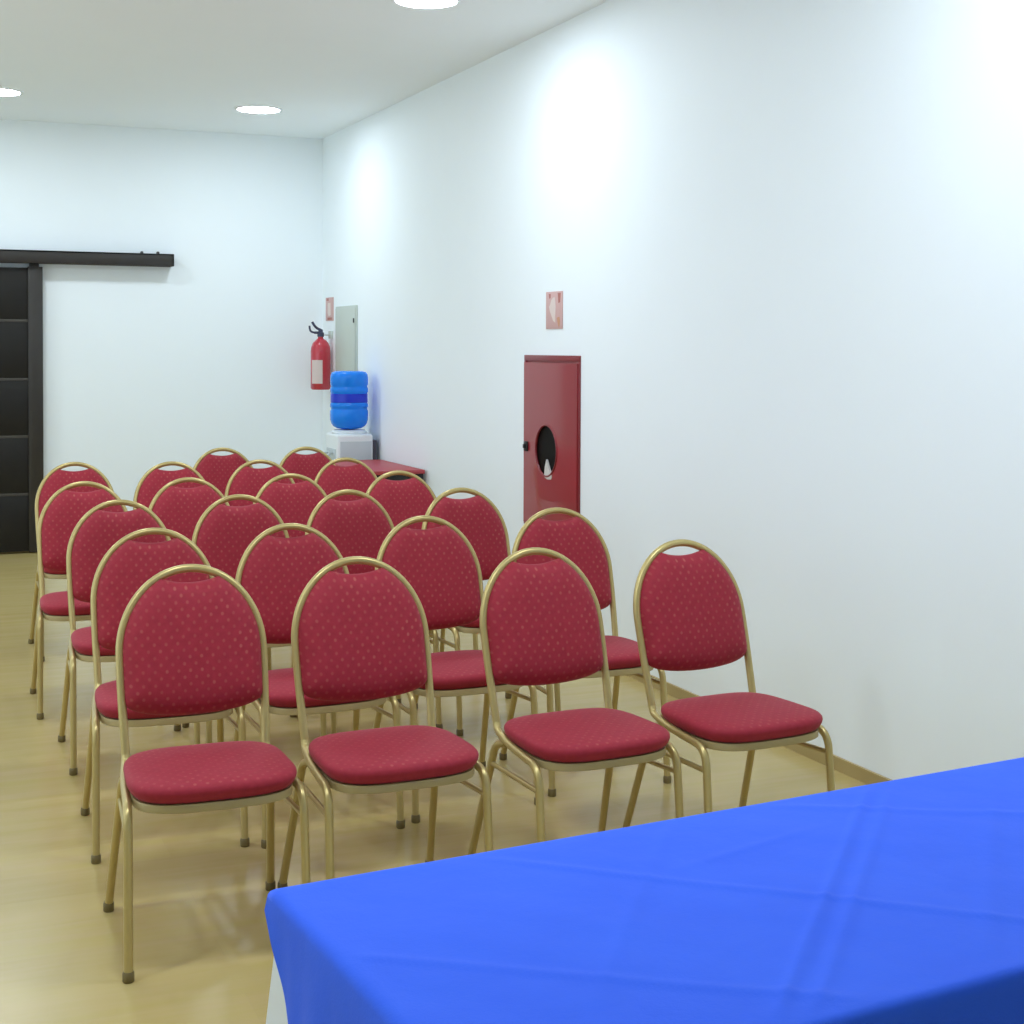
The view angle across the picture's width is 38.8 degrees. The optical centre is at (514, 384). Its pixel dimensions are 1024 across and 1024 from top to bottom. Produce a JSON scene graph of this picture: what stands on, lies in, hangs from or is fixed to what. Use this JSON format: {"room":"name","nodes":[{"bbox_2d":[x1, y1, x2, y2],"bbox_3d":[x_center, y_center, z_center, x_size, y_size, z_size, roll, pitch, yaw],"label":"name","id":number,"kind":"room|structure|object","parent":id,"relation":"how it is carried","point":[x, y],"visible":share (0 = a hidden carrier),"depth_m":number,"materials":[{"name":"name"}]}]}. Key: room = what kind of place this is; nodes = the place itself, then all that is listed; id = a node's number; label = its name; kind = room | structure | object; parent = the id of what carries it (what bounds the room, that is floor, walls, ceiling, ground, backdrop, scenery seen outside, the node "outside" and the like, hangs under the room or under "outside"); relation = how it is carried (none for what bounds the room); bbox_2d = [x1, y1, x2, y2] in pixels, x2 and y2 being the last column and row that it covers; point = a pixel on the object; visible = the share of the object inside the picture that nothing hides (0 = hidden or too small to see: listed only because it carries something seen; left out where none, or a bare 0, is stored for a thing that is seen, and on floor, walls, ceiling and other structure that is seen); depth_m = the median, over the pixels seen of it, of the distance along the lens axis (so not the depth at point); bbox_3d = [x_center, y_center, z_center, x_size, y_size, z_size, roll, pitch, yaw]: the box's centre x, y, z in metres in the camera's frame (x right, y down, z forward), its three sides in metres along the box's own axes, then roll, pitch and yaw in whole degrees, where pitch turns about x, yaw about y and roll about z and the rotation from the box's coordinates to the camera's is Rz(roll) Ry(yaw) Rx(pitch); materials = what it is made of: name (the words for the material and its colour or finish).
{"room":"conference room","nodes":[
{"label":"conference room","id":0,"kind":"room"},
{"bbox_2d":[0,119,322,510],"bbox_3d":[-3.934,-0.349,10.748,5.142,3.207,0.120,0,2,-23],"label":"wall","id":1,"kind":"structure","parent":0,"point":[144,368],"depth_m":11.22,"materials":[{"name":"white paint"}]},
{"bbox_2d":[0,551,28,553],"bbox_3d":[-3.915,1.231,10.727,5.120,0.050,0.011,0,2,-23],"label":"baseboard","id":2,"kind":"structure","parent":1,"relation":"attached to","point":[18,551],"depth_m":10.81,"materials":[{"name":"brown wood"}]},
{"bbox_2d":[0,249,173,551],"bbox_3d":[-3.923,0.122,10.625,2.820,2.256,0.133,0,2,-23],"label":"door","id":3,"kind":"structure","parent":1,"relation":"in","point":[21,289],"depth_m":10.74,"materials":[{"name":"brown wood"}]},
{"bbox_2d":[0,0,608,138],"bbox_3d":[-1.305,-1.838,4.546,5.382,0.100,13.515,0,2,-23],"label":"ceiling","id":4,"kind":"structure","parent":0,"point":[330,66],"depth_m":8.34,"materials":[{"name":"white paint"}]},
{"bbox_2d":[0,87,23,96],"bbox_3d":[-3.394,-1.915,9.528,0.336,0.008,0.336,0,2,-23],"label":"recessed light","id":5,"kind":"object","parent":4,"relation":"in","point":[4,92],"visible":1,"depth_m":9.54,"materials":[{"name":"white plastic"}]},
{"bbox_2d":[0,89,19,95],"bbox_3d":[-3.394,-1.915,9.528,0.292,0.001,0.292,0,2,-23],"label":"diffuser","id":6,"kind":"object","parent":5,"relation":"attached to","point":[3,92],"depth_m":9.54,"materials":[{"name":"white plastic"}]},
{"bbox_2d":[234,105,282,113],"bbox_3d":[-1.798,-1.926,10.207,0.336,0.008,0.336,0,2,-23],"label":"recessed light","id":7,"kind":"object","parent":4,"relation":"in","point":[253,109],"visible":1,"depth_m":10.19,"materials":[{"name":"white plastic"}]},
{"bbox_2d":[238,107,278,112],"bbox_3d":[-1.798,-1.925,10.207,0.292,0.001,0.292,0,2,-23],"label":"diffuser","id":8,"kind":"object","parent":7,"relation":"attached to","point":[240,109],"depth_m":10.20,"materials":[{"name":"white plastic"}]},
{"bbox_2d":[392,0,460,8],"bbox_3d":[-0.423,-1.840,6.979,0.336,0.008,0.336,0,2,-23],"label":"recessed light","id":9,"kind":"object","parent":4,"relation":"in","point":[416,4],"visible":1,"depth_m":7.03,"materials":[{"name":"white plastic"}]},
{"bbox_2d":[0,552,866,1023],"bbox_3d":[-1.318,1.468,4.629,5.382,0.100,13.515,0,2,-23],"label":"floor","id":10,"kind":"structure","parent":0,"point":[203,953],"depth_m":4.64,"materials":[{"name":"brown wood"}]},
{"bbox_2d":[28,462,113,661],"bbox_3d":[-2.203,0.879,7.393,0.473,0.933,0.541,0,2,-24],"label":"banquet chair","id":11,"kind":"object","parent":10,"relation":"on","point":[57,478],"visible":0.27,"depth_m":7.52,"materials":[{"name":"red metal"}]},
{"bbox_2d":[30,481,127,719],"bbox_3d":[-1.840,0.908,6.297,0.473,0.933,0.541,0,2,-22],"label":"banquet chair","id":12,"kind":"object","parent":10,"relation":"on","point":[64,509],"visible":0.48,"depth_m":6.38,"materials":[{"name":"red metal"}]},
{"bbox_2d":[58,499,199,775],"bbox_3d":[-1.470,0.929,5.521,0.473,0.933,0.541,0,2,-22],"label":"banquet chair","id":13,"kind":"object","parent":10,"relation":"on","point":[97,531],"visible":0.55,"depth_m":5.61,"materials":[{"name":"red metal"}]},
{"bbox_2d":[81,528,249,863],"bbox_3d":[-1.122,0.952,4.626,0.473,0.933,0.541,0,2,-20],"label":"banquet chair","id":14,"kind":"object","parent":10,"relation":"on","point":[128,564],"visible":0.51,"depth_m":4.71,"materials":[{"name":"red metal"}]},
{"bbox_2d":[133,461,203,509],"bbox_3d":[-1.716,0.880,7.443,0.473,0.933,0.541,0,2,-22],"label":"banquet chair","id":15,"kind":"object","parent":10,"relation":"on","point":[154,479],"visible":0.16,"depth_m":7.59,"materials":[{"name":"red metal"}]},
{"bbox_2d":[149,477,229,540],"bbox_3d":[-1.410,0.904,6.511,0.473,0.933,0.541,0,2,-24],"label":"banquet chair","id":16,"kind":"object","parent":10,"relation":"on","point":[178,509],"visible":0.16,"depth_m":6.65,"materials":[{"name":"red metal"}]},
{"bbox_2d":[103,564,310,983],"bbox_3d":[-0.816,0.974,3.820,0.473,0.933,0.541,0,2,-21],"label":"banquet chair","id":17,"kind":"object","parent":10,"relation":"on","point":[199,647],"visible":0.97,"depth_m":3.91,"materials":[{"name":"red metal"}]},
{"bbox_2d":[193,447,252,495],"bbox_3d":[-1.660,0.853,8.516,0.473,0.933,0.541,0,2,-23],"label":"banquet chair","id":18,"kind":"object","parent":10,"relation":"on","point":[217,470],"visible":0.23,"depth_m":8.66,"materials":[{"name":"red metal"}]},
{"bbox_2d":[182,494,326,742],"bbox_3d":[-1.035,0.925,5.746,0.473,0.933,0.541,0,2,-23],"label":"banquet chair","id":19,"kind":"object","parent":10,"relation":"on","point":[223,533],"visible":0.27,"depth_m":5.87,"materials":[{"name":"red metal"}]},
{"bbox_2d":[224,459,294,505],"bbox_3d":[-1.270,0.877,7.607,0.473,0.933,0.541,0,2,-24],"label":"banquet chair","id":20,"kind":"object","parent":10,"relation":"on","point":[246,480],"visible":0.24,"depth_m":7.75,"materials":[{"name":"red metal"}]},
{"bbox_2d":[253,473,326,669],"bbox_3d":[-0.977,0.900,6.742,0.473,0.933,0.541,0,2,-23],"label":"banquet chair","id":21,"kind":"object","parent":10,"relation":"on","point":[294,503],"visible":0.16,"depth_m":6.89,"materials":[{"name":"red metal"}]},
{"bbox_2d":[279,446,334,482],"bbox_3d":[-1.168,0.852,8.633,0.473,0.933,0.541,0,2,-24],"label":"banquet chair","id":22,"kind":"object","parent":10,"relation":"on","point":[309,465],"visible":0.19,"depth_m":8.79,"materials":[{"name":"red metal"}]},
{"bbox_2d":[233,523,404,848],"bbox_3d":[-0.668,0.950,4.777,0.473,0.933,0.541,0,2,-25],"label":"banquet chair","id":23,"kind":"object","parent":10,"relation":"on","point":[274,571],"visible":0.37,"depth_m":4.87,"materials":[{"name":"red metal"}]},
{"bbox_2d":[314,457,376,500],"bbox_3d":[-0.834,0.875,7.764,0.473,0.933,0.541,0,2,-23],"label":"banquet chair","id":24,"kind":"object","parent":10,"relation":"on","point":[331,478],"visible":0.19,"depth_m":7.92,"materials":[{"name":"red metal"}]},
{"bbox_2d":[325,429,376,459],"bbox_3d":[-1.188,0.799,10.385,0.337,0.952,0.314,0,2,-23],"label":"water dispenser","id":25,"kind":"object","parent":10,"relation":"on","point":[357,444],"visible":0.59,"depth_m":10.26,"materials":[{"name":"white plastic"}]},
{"bbox_2d":[330,371,367,428],"bbox_3d":[-1.180,0.114,10.372,0.270,0.414,0.270,0,2,-23],"label":"water bottle","id":26,"kind":"object","parent":25,"relation":"on","point":[349,389],"visible":1,"depth_m":10.26,"materials":[{"name":"blue plastic"}]},
{"bbox_2d":[305,489,442,733],"bbox_3d":[-0.606,0.921,5.970,0.473,0.933,0.541,0,2,-25],"label":"banquet chair","id":27,"kind":"object","parent":10,"relation":"on","point":[360,527],"visible":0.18,"depth_m":6.11,"materials":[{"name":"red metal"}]},
{"bbox_2d":[335,459,424,480],"bbox_3d":[-0.951,0.917,9.763,0.405,0.748,0.940,0,2,-23],"label":"side table","id":28,"kind":"object","parent":10,"relation":"on","point":[379,467],"visible":0.31,"depth_m":9.50,"materials":[{"name":"red plastic"}]},
{"bbox_2d":[277,556,492,887],"bbox_3d":[-0.360,0.971,3.986,0.473,0.933,0.541,0,2,-24],"label":"banquet chair","id":29,"kind":"object","parent":10,"relation":"on","point":[362,636],"visible":0.94,"depth_m":4.07,"materials":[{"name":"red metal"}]},
{"bbox_2d":[366,470,477,651],"bbox_3d":[-0.476,0.897,6.929,0.473,0.933,0.541,0,2,-23],"label":"banquet chair","id":30,"kind":"object","parent":10,"relation":"on","point":[402,500],"visible":0.23,"depth_m":7.08,"materials":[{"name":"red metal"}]},
{"bbox_2d":[373,515,537,823],"bbox_3d":[-0.223,0.946,5.018,0.473,0.933,0.541,0,2,-25],"label":"banquet chair","id":31,"kind":"object","parent":10,"relation":"on","point":[440,563],"visible":0.49,"depth_m":5.14,"materials":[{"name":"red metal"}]},
{"bbox_2d":[414,487,560,735],"bbox_3d":[-0.125,0.920,6.076,0.473,0.933,0.541,0,2,-26],"label":"banquet chair","id":32,"kind":"object","parent":10,"relation":"on","point":[477,517],"visible":0.41,"depth_m":6.22,"materials":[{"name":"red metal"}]},
{"bbox_2d":[467,547,683,854],"bbox_3d":[0.169,0.968,4.191,0.473,0.933,0.541,0,2,-26],"label":"banquet chair","id":33,"kind":"object","parent":10,"relation":"on","point":[541,624],"visible":0.88,"depth_m":4.26,"materials":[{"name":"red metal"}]},
{"bbox_2d":[499,507,670,796],"bbox_3d":[0.248,0.941,5.293,0.473,0.933,0.541,0,2,-21],"label":"banquet chair","id":34,"kind":"object","parent":10,"relation":"on","point":[576,538],"visible":0.53,"depth_m":5.44,"materials":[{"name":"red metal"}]},
{"bbox_2d":[622,539,834,827],"bbox_3d":[0.639,0.965,4.395,0.473,0.933,0.541,-1,2,-27],"label":"banquet chair","id":35,"kind":"object","parent":10,"relation":"on","point":[689,611],"visible":0.84,"depth_m":4.46,"materials":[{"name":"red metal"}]},
{"bbox_3d":[0.603,1.119,2.258,1.760,0.732,0.668,-1,2,-28],"label":"folding table","id":36,"kind":"object","parent":10,"relation":"on","visible":0},
{"bbox_2d":[266,958,287,1023],"bbox_3d":[0.602,1.111,2.258,1.935,0.722,0.844,-1,2,-28],"label":"tablecloth","id":37,"kind":"object","parent":36,"relation":"on","point":[276,1011],"visible":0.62,"depth_m":2.13,"materials":[{"name":"white fabric"}]},
{"bbox_2d":[265,757,1023,1023],"bbox_3d":[0.605,0.910,2.251,1.862,0.347,0.767,-1,2,-28],"label":"tablecloth","id":38,"kind":"object","parent":36,"relation":"on","point":[899,901],"visible":1,"depth_m":2.02,"materials":[{"name":"blue fabric"}]},
{"bbox_2d":[323,0,1023,779],"bbox_3d":[1.109,-0.201,5.618,0.120,3.207,13.515,0,2,-23],"label":"wall","id":39,"kind":"structure","parent":0,"point":[782,241],"depth_m":5.76,"materials":[{"name":"white paint"}]},
{"bbox_2d":[309,322,332,389],"bbox_3d":[-1.515,-0.225,11.413,0.170,0.535,0.162,1,1,16],"label":"fire extinguisher","id":40,"kind":"object","parent":39,"relation":"attached to","point":[320,348],"visible":1,"depth_m":11.36,"materials":[{"name":"metal"}]},
{"bbox_2d":[326,297,333,320],"bbox_3d":[-1.462,-0.593,11.495,0.004,0.185,0.220,0,2,-23],"label":"safety sign","id":41,"kind":"object","parent":39,"relation":"attached to","point":[329,301],"visible":1,"depth_m":11.47,"materials":[{"name":"pink plastic"}]},
{"bbox_2d":[335,305,357,370],"bbox_3d":[-1.284,-0.279,11.059,0.026,0.632,0.556,0,2,-23],"label":"electrical panel","id":42,"kind":"object","parent":39,"relation":"attached to","point":[346,317],"visible":0.71,"depth_m":11.01,"materials":[{"name":"grey metal"}]},
{"bbox_2d":[523,355,580,523],"bbox_3d":[0.179,0.309,7.613,0.036,0.920,0.694,0,2,-23],"label":"cabinet","id":43,"kind":"object","parent":39,"relation":"attached to","point":[552,383],"visible":0.95,"depth_m":7.58,"materials":[{"name":"red metal"}]},
{"bbox_2d":[546,291,562,328],"bbox_3d":[0.207,-0.385,7.576,0.004,0.195,0.205,0,2,-23],"label":"safety sign","id":44,"kind":"object","parent":39,"relation":"attached to","point":[554,300],"visible":1,"depth_m":7.57,"materials":[{"name":"pink plastic"}]},
{"bbox_2d":[626,673,890,784],"bbox_3d":[1.043,1.377,5.631,0.011,0.050,13.275,0,2,-23],"label":"baseboard","id":45,"kind":"structure","parent":39,"relation":"attached to","point":[844,766],"depth_m":5.38,"materials":[{"name":"brown wood"}]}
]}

